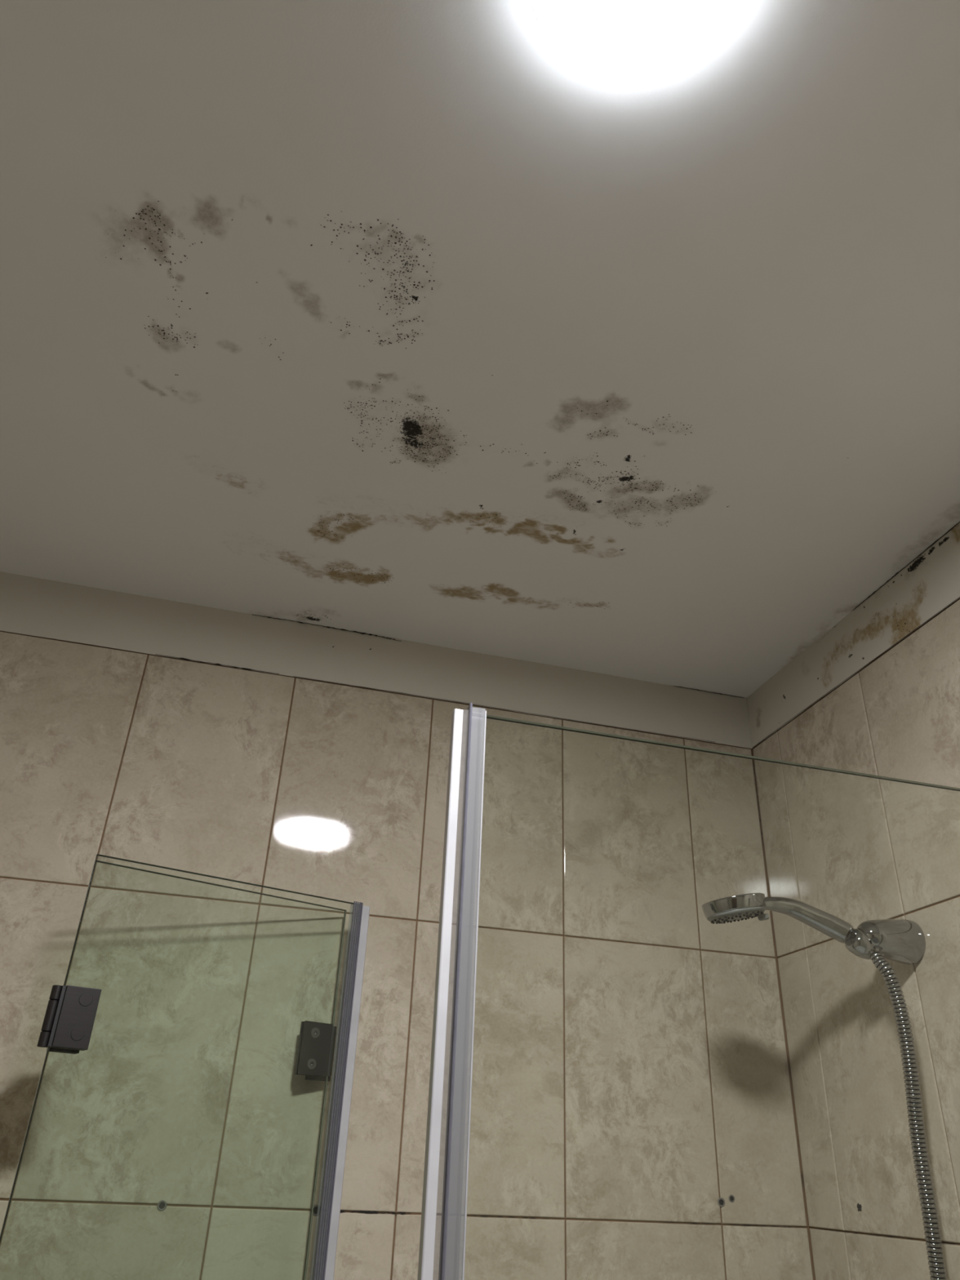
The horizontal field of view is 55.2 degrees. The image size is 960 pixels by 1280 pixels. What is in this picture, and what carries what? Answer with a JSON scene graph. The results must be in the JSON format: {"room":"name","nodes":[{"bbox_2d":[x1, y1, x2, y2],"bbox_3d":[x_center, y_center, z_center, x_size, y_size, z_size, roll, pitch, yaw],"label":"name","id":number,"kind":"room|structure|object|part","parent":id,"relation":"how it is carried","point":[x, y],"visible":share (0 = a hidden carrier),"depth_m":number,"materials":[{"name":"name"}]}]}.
{"room":"damaged room","nodes":[
{"label":"damaged room","id":0,"kind":"room"},
{"bbox_2d":[0,571,814,1279],"bbox_3d":[-0.405,1.078,1.095,2.070,2.510,0.123,10,-31,-12],"label":"wall","id":1,"kind":"structure","parent":0,"point":[632,1074],"depth_m":1.44,"materials":[{"name":"brown tile"}]},
{"bbox_2d":[156,1200,167,1210],"bbox_3d":[-0.419,0.745,1.209,0.012,0.012,0.002,10,-31,-12],"label":"screw hole","id":2,"kind":"object","parent":1,"relation":"attached to","point":[162,1205],"visible":1,"depth_m":1.21,"materials":[{"name":"plastic"}]},
{"bbox_2d":[0,853,369,1279],"bbox_3d":[-0.396,1.211,0.829,0.416,1.990,0.083,23,-36,-31],"label":"shower door","id":3,"kind":"structure","parent":1,"relation":"attached to","point":[67,1027],"depth_m":1.25,"materials":[{"name":"clear glass"}]},
{"bbox_3d":[-0.519,0.483,1.159,0.036,0.070,0.004,22,-35,-29],"label":"hinge plate","id":4,"kind":"part","parent":3,"relation":"part of","materials":[{"name":"metal"}]},
{"bbox_3d":[-0.513,0.479,1.152,0.036,0.070,0.004,22,-35,-29],"label":"hinge plate","id":5,"kind":"part","parent":3,"relation":"part of","materials":[{"name":"metal"}]},
{"bbox_3d":[-0.500,0.469,1.137,0.038,0.070,0.004,20,-34,-27],"label":"hinge plate","id":6,"kind":"part","parent":3,"relation":"part of","materials":[{"name":"black metal"}]},
{"bbox_3d":[-0.495,0.464,1.128,0.042,0.070,0.005,20,-34,-27],"label":"hinge plate","id":7,"kind":"part","parent":3,"relation":"part of","materials":[{"name":"black metal"}]},
{"bbox_3d":[-0.242,0.591,1.327,0.044,0.070,0.004,21,-35,-29],"label":"hinge plate","id":8,"kind":"part","parent":3,"relation":"part of","materials":[{"name":"grey metal"}]},
{"bbox_3d":[-0.236,0.587,1.319,0.044,0.070,0.005,21,-35,-29],"label":"hinge plate","id":9,"kind":"part","parent":3,"relation":"part of","materials":[{"name":"grey metal"}]},
{"bbox_3d":[-0.233,0.606,1.343,0.036,0.070,0.005,10,-31,-12],"label":"wall plate","id":10,"kind":"part","parent":3,"relation":"part of","materials":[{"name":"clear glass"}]},
{"bbox_2d":[312,1204,320,1216],"bbox_3d":[-0.223,0.778,1.252,0.014,0.014,0.002,10,-31,-12],"label":"screw hole","id":11,"kind":"object","parent":1,"relation":"attached to","point":[317,1211],"visible":0.97,"depth_m":1.25,"materials":[{"name":"plastic"}]},
{"bbox_3d":[-0.157,0.789,1.266,0.127,0.004,0.001,10,-31,-12],"label":"grout mould","id":12,"kind":"part","parent":1,"relation":"part of","materials":[{"name":"black"}]},
{"bbox_3d":[0.024,0.821,1.306,0.200,0.002,0.001,10,-31,-12],"label":"grout mould","id":13,"kind":"part","parent":1,"relation":"part of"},
{"bbox_2d":[717,1197,724,1207],"bbox_3d":[0.367,0.856,1.396,0.012,0.012,0.002,10,-31,-12],"label":"screw hole","id":14,"kind":"object","parent":1,"relation":"attached to","point":[721,1202],"visible":1,"depth_m":1.40,"materials":[{"name":"plastic"}]},
{"bbox_2d":[728,1194,734,1202],"bbox_3d":[0.385,0.854,1.403,0.010,0.010,0.002,10,-31,-12],"label":"screw hole","id":15,"kind":"object","parent":1,"relation":"attached to","point":[731,1198],"visible":1,"depth_m":1.40,"materials":[{"name":"plastic"}]},
{"bbox_3d":[0.384,0.883,1.386,0.247,0.002,0.001,10,-31,-12],"label":"grout mould","id":16,"kind":"part","parent":1,"relation":"part of","materials":[{"name":"black"}]},
{"bbox_3d":[0.532,0.305,1.759,0.003,0.185,0.001,10,-31,-12],"label":"grout mould","id":17,"kind":"part","parent":1,"relation":"part of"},
{"bbox_2d":[0,0,959,697],"bbox_3d":[-0.083,-0.599,0.677,1.954,0.001,2.354,10,-31,-12],"label":"ceiling","id":18,"kind":"structure","parent":0,"point":[417,321],"depth_m":1.06,"materials":[{"name":"paint"}]},
{"bbox_2d":[531,0,745,82],"bbox_3d":[0.129,-0.544,0.732,0.181,0.024,0.181,10,-31,-12],"label":"recessed light","id":19,"kind":"object","parent":18,"relation":"in","point":[625,41],"visible":1,"depth_m":0.77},
{"bbox_2d":[746,521,959,1279],"bbox_3d":[0.862,0.657,0.267,0.123,2.509,2.352,10,-31,-12],"label":"wall","id":20,"kind":"structure","parent":0,"point":[877,693],"depth_m":1.39,"materials":[{"name":"brown tile"}]},
{"bbox_2d":[857,1203,862,1211],"bbox_3d":[0.544,0.812,1.314,0.002,0.011,0.011,10,-31,-12],"label":"screw hole","id":21,"kind":"object","parent":20,"relation":"attached to","point":[859,1206],"visible":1,"depth_m":1.31,"materials":[{"name":"black rubber"}]},
{"bbox_3d":[0.566,0.797,1.222,0.001,0.002,0.446,10,-31,-12],"label":"grout mould","id":22,"kind":"part","parent":20,"relation":"part of","materials":[{"name":"black"}]},
{"bbox_2d":[844,919,925,964],"bbox_3d":[0.565,0.421,1.293,0.101,0.062,0.062,10,-31,-12],"label":"bracket","id":23,"kind":"object","parent":20,"relation":"attached to","point":[903,941],"visible":0.96,"depth_m":1.27,"materials":[{"name":"silver metal"}]},
{"bbox_2d":[701,893,853,943],"bbox_3d":[0.425,0.400,1.310,0.224,0.060,0.090,10,-31,-12],"label":"shower","id":24,"kind":"object","parent":23,"relation":"attached to","point":[744,906],"visible":0.99,"depth_m":1.29,"materials":[{"name":"silver metal"}]},
{"bbox_3d":[0.362,0.388,1.298,0.082,0.022,0.083,10,-31,-12],"label":"plate","id":25,"kind":"part","parent":24,"relation":"part of","materials":[{"name":"grey plastic"}]},
{"bbox_3d":[0.464,0.400,1.309,0.133,0.058,0.032,5,-30,-4],"label":"handle","id":26,"kind":"part","parent":24,"relation":"part of","materials":[{"name":"silver metal"}]},
{"bbox_2d":[844,928,875,959],"bbox_3d":[0.536,0.426,1.285,0.044,0.040,0.036,10,-31,-12],"label":"holder","id":27,"kind":"object","parent":23,"relation":"on","point":[860,942],"depth_m":1.27,"materials":[{"name":"silver metal"}]},
{"bbox_2d":[869,946,946,1279],"bbox_3d":[0.543,0.872,1.058,0.045,0.998,0.109,-2,-30,8],"label":"shower hose","id":28,"kind":"object","parent":23,"relation":"hanging from","point":[934,1245],"visible":1,"depth_m":1.19,"materials":[{"name":"silver metal"}]},
{"bbox_3d":[-0.185,1.612,-0.606,2.190,0.100,2.590,10,-31,-12],"label":"floor","id":29,"kind":"structure","parent":0,"visible":0},
{"bbox_2d":[417,702,959,1279],"bbox_3d":[0.313,0.988,0.381,0.780,2.006,0.020,10,-31,-12],"label":"screen","id":30,"kind":"object","parent":29,"relation":"on","point":[428,1226],"visible":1,"depth_m":0.68,"materials":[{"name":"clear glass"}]},
{"bbox_3d":[0.320,0.993,0.381,0.766,2.000,0.006,10,-31,-12],"label":"glass panel","id":31,"kind":"part","parent":30,"relation":"part of","materials":[{"name":"clear glass"}]}
]}

